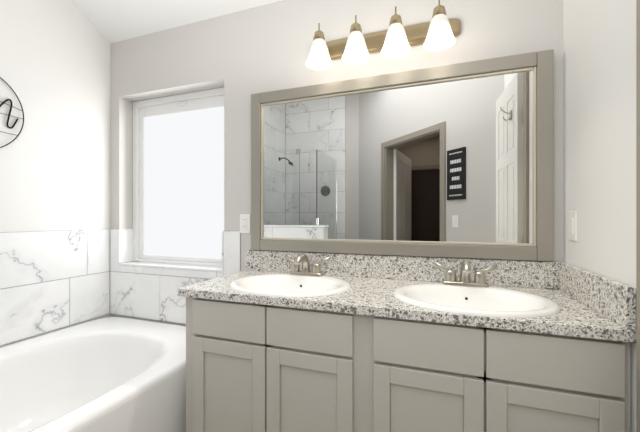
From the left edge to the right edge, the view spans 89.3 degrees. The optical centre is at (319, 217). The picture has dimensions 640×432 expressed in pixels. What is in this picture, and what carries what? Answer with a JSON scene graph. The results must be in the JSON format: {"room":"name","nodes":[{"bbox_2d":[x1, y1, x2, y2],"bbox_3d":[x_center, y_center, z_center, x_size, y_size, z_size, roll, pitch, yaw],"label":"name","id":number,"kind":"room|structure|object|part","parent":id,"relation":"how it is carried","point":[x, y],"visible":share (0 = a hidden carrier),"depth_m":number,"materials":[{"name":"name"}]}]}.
{"room":"bathroom","nodes":[
{"label":"bathroom","id":0,"kind":"room"},
{"bbox_2d":[0,0,109,346],"bbox_3d":[-2.057,-0.600,1.017,0.120,3.600,3.200,0,0,20],"label":"wall","id":1,"kind":"structure","parent":0,"point":[55,153],"depth_m":2.00,"materials":[{"name":"white paint"}]},
{"bbox_2d":[0,77,23,147],"bbox_3d":[-1.762,-0.567,1.633,0.011,0.449,0.449,0,0,20],"label":"wall decor","id":2,"kind":"object","parent":1,"relation":"attached to","point":[9,115],"visible":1,"depth_m":1.79,"materials":[{"name":"black metal"}]},
{"bbox_2d":[0,229,240,344],"bbox_3d":[-1.242,0.383,1.480,1.100,0.610,1.644,0,0,20],"label":"tile tub surround","id":3,"kind":"object","parent":1,"relation":"attached to","point":[51,280],"visible":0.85,"depth_m":2.08,"materials":[{"name":"tile"}]},
{"bbox_2d":[71,0,280,43],"bbox_3d":[0.168,-1.739,-1.718,6.520,1.163,6.880,0,0,20],"label":"ceiling","id":4,"kind":"structure","parent":0,"point":[112,21],"depth_m":2.08,"materials":[{"name":"white paint"}]},
{"bbox_2d":[110,0,562,325],"bbox_3d":[-0.199,-0.040,1.958,2.980,2.480,0.170,0,0,20],"label":"wall","id":5,"kind":"structure","parent":0,"point":[241,57],"depth_m":1.91,"materials":[{"name":"white paint"}]},
{"bbox_2d":[133,87,223,265],"bbox_3d":[-0.965,-0.272,2.295,0.886,1.183,0.075,0,0,20],"label":"window","id":6,"kind":"structure","parent":5,"relation":"in","point":[178,179],"depth_m":2.29,"materials":[{"name":"white glass"}]},
{"bbox_2d":[240,214,250,232],"bbox_3d":[-0.452,0.034,1.953,0.072,0.116,0.010,0,0,20],"label":"outlet","id":7,"kind":"object","parent":5,"relation":"attached to","point":[245,223],"visible":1,"depth_m":1.95,"materials":[{"name":"white plastic"}]},
{"bbox_2d":[305,0,460,69],"bbox_3d":[0.277,-0.891,1.587,0.770,0.210,0.203,0,0,20],"label":"sconce","id":8,"kind":"object","parent":5,"relation":"attached to","point":[440,31],"visible":1,"depth_m":1.57,"materials":[{"name":"white glass"}]},
{"bbox_3d":[-0.005,-0.845,1.655,0.140,0.118,0.140,0,0,20],"label":"lamp shade","id":9,"kind":"part","parent":8,"relation":"part of","materials":[{"name":"white glass"}]},
{"bbox_3d":[-0.005,-0.851,1.655,0.060,0.094,0.060,0,0,20],"label":"bulb","id":10,"kind":"part","parent":8,"relation":"part of","materials":[{"name":"white glass"}]},
{"bbox_3d":[0.009,-0.942,1.692,0.060,0.108,0.139,0,0,20],"label":"arm","id":11,"kind":"part","parent":8,"relation":"part of"},
{"bbox_3d":[0.176,-0.851,1.589,0.060,0.094,0.060,0,0,20],"label":"bulb","id":12,"kind":"part","parent":8,"relation":"part of","materials":[{"name":"white glass"}]},
{"bbox_3d":[0.176,-0.845,1.589,0.140,0.118,0.140,0,0,20],"label":"lamp shade","id":13,"kind":"part","parent":8,"relation":"part of","materials":[{"name":"white glass"}]},
{"bbox_3d":[0.189,-0.942,1.627,0.060,0.108,0.139,0,0,20],"label":"arm","id":14,"kind":"part","parent":8,"relation":"part of"},
{"bbox_3d":[0.307,-0.912,1.670,0.770,0.100,0.025,0,0,20],"label":"plate","id":15,"kind":"part","parent":8,"relation":"part of","materials":[{"name":"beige metal"}]},
{"bbox_3d":[0.356,-0.845,1.524,0.140,0.118,0.140,0,0,20],"label":"lamp shade","id":16,"kind":"part","parent":8,"relation":"part of","materials":[{"name":"white glass"}]},
{"bbox_3d":[0.356,-0.851,1.524,0.060,0.094,0.060,0,0,20],"label":"bulb","id":17,"kind":"part","parent":8,"relation":"part of","materials":[{"name":"white glass"}]},
{"bbox_3d":[0.370,-0.942,1.562,0.060,0.108,0.139,0,0,20],"label":"arm","id":18,"kind":"part","parent":8,"relation":"part of"},
{"bbox_3d":[0.537,-0.845,1.459,0.140,0.118,0.140,0,0,20],"label":"lamp shade","id":19,"kind":"part","parent":8,"relation":"part of","materials":[{"name":"white glass"}]},
{"bbox_3d":[0.537,-0.851,1.459,0.060,0.094,0.060,0,0,20],"label":"bulb","id":20,"kind":"part","parent":8,"relation":"part of","materials":[{"name":"white glass"}]},
{"bbox_3d":[0.550,-0.942,1.496,0.060,0.108,0.139,0,0,20],"label":"arm","id":21,"kind":"part","parent":8,"relation":"part of"},
{"bbox_2d":[246,250,557,289],"bbox_3d":[0.307,0.251,1.671,1.588,0.118,0.020,0,0,20],"label":"backsplash","id":22,"kind":"structure","parent":5,"relation":"attached to","point":[487,272],"depth_m":1.60,"materials":[{"name":"grey stone"}]},
{"bbox_2d":[251,49,553,260],"bbox_3d":[0.306,-0.271,1.667,1.506,0.918,0.033,0,0,20],"label":"mirror","id":23,"kind":"object","parent":5,"relation":"attached to","point":[454,160],"visible":1,"depth_m":1.61,"materials":[{"name":"grey metal"}]},
{"bbox_2d":[563,0,635,431],"bbox_3d":[0.895,-0.600,0.773,0.120,3.600,1.660,0,0,20],"label":"wall","id":24,"kind":"structure","parent":0,"point":[599,116],"depth_m":1.09,"materials":[{"name":"white paint"}]},
{"bbox_2d":[569,211,576,240],"bbox_3d":[1.018,0.032,1.308,0.010,0.116,0.072,0,0,20],"label":"light switch","id":25,"kind":"object","parent":24,"relation":"attached to","point":[573,225],"visible":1,"depth_m":1.29,"materials":[{"name":"white plastic"}]},
{"bbox_2d":[558,262,635,329],"bbox_3d":[0.951,0.251,1.145,0.020,0.118,0.533,0,0,20],"label":"backsplash","id":26,"kind":"structure","parent":24,"relation":"attached to","point":[612,298],"depth_m":1.04,"materials":[{"name":"grey stone"}]},
{"bbox_2d":[636,0,639,431],"bbox_3d":[0.844,0.125,0.834,0.016,2.150,0.069,0,0,20],"label":"door frame","id":27,"kind":"structure","parent":24,"relation":"attached to","point":[637,215],"depth_m":0.86,"materials":[{"name":"beige"}]},
{"bbox_3d":[0.164,1.250,-1.728,6.520,0.100,6.860,0,0,20],"label":"floor","id":28,"kind":"structure","parent":0,"visible":0},
{"bbox_2d":[0,317,185,431],"bbox_3d":[-1.258,0.945,1.432,1.077,0.510,1.510,0,0,20],"label":"bathtub","id":29,"kind":"object","parent":28,"relation":"on","point":[114,374],"visible":0.77,"depth_m":1.73,"materials":[{"name":"white ceramic"}]},
{"bbox_2d":[178,290,635,431],"bbox_3d":[0.225,0.767,1.421,1.571,0.866,0.545,0,0,20],"label":"bathroom vanity","id":30,"kind":"object","parent":28,"relation":"on","point":[281,341],"depth_m":1.13,"materials":[{"name":"grey paint"}]},
{"bbox_2d":[178,270,635,333],"bbox_3d":[0.214,0.327,1.419,1.592,0.034,0.557,0,0,20],"label":"countertop","id":31,"kind":"structure","parent":30,"relation":"on","point":[532,305],"depth_m":1.31,"materials":[{"name":"grey stone"}]},
{"bbox_2d":[229,273,351,318],"bbox_3d":[-0.139,0.370,1.502,0.572,0.150,0.470,0,0,20],"label":"sink","id":32,"kind":"object","parent":31,"relation":"in","point":[259,295],"depth_m":1.32,"materials":[{"name":"white ceramic"}]},
{"bbox_2d":[283,253,329,276],"bbox_3d":[-0.089,0.238,1.642,0.258,0.116,0.153,0,0,20],"label":"faucet","id":33,"kind":"object","parent":31,"relation":"on","point":[295,271],"depth_m":1.66,"materials":[{"name":"silver metal"}]},
{"bbox_2d":[434,260,497,287],"bbox_3d":[0.624,0.238,1.385,0.258,0.116,0.153,0,0,20],"label":"faucet","id":34,"kind":"object","parent":31,"relation":"on","point":[450,281],"depth_m":1.41,"materials":[{"name":"silver metal"}]},
{"bbox_2d":[393,282,560,341],"bbox_3d":[0.574,0.370,1.245,0.572,0.150,0.470,0,0,20],"label":"sink","id":35,"kind":"object","parent":31,"relation":"in","point":[444,311],"depth_m":1.09,"materials":[{"name":"white ceramic"}]}
]}

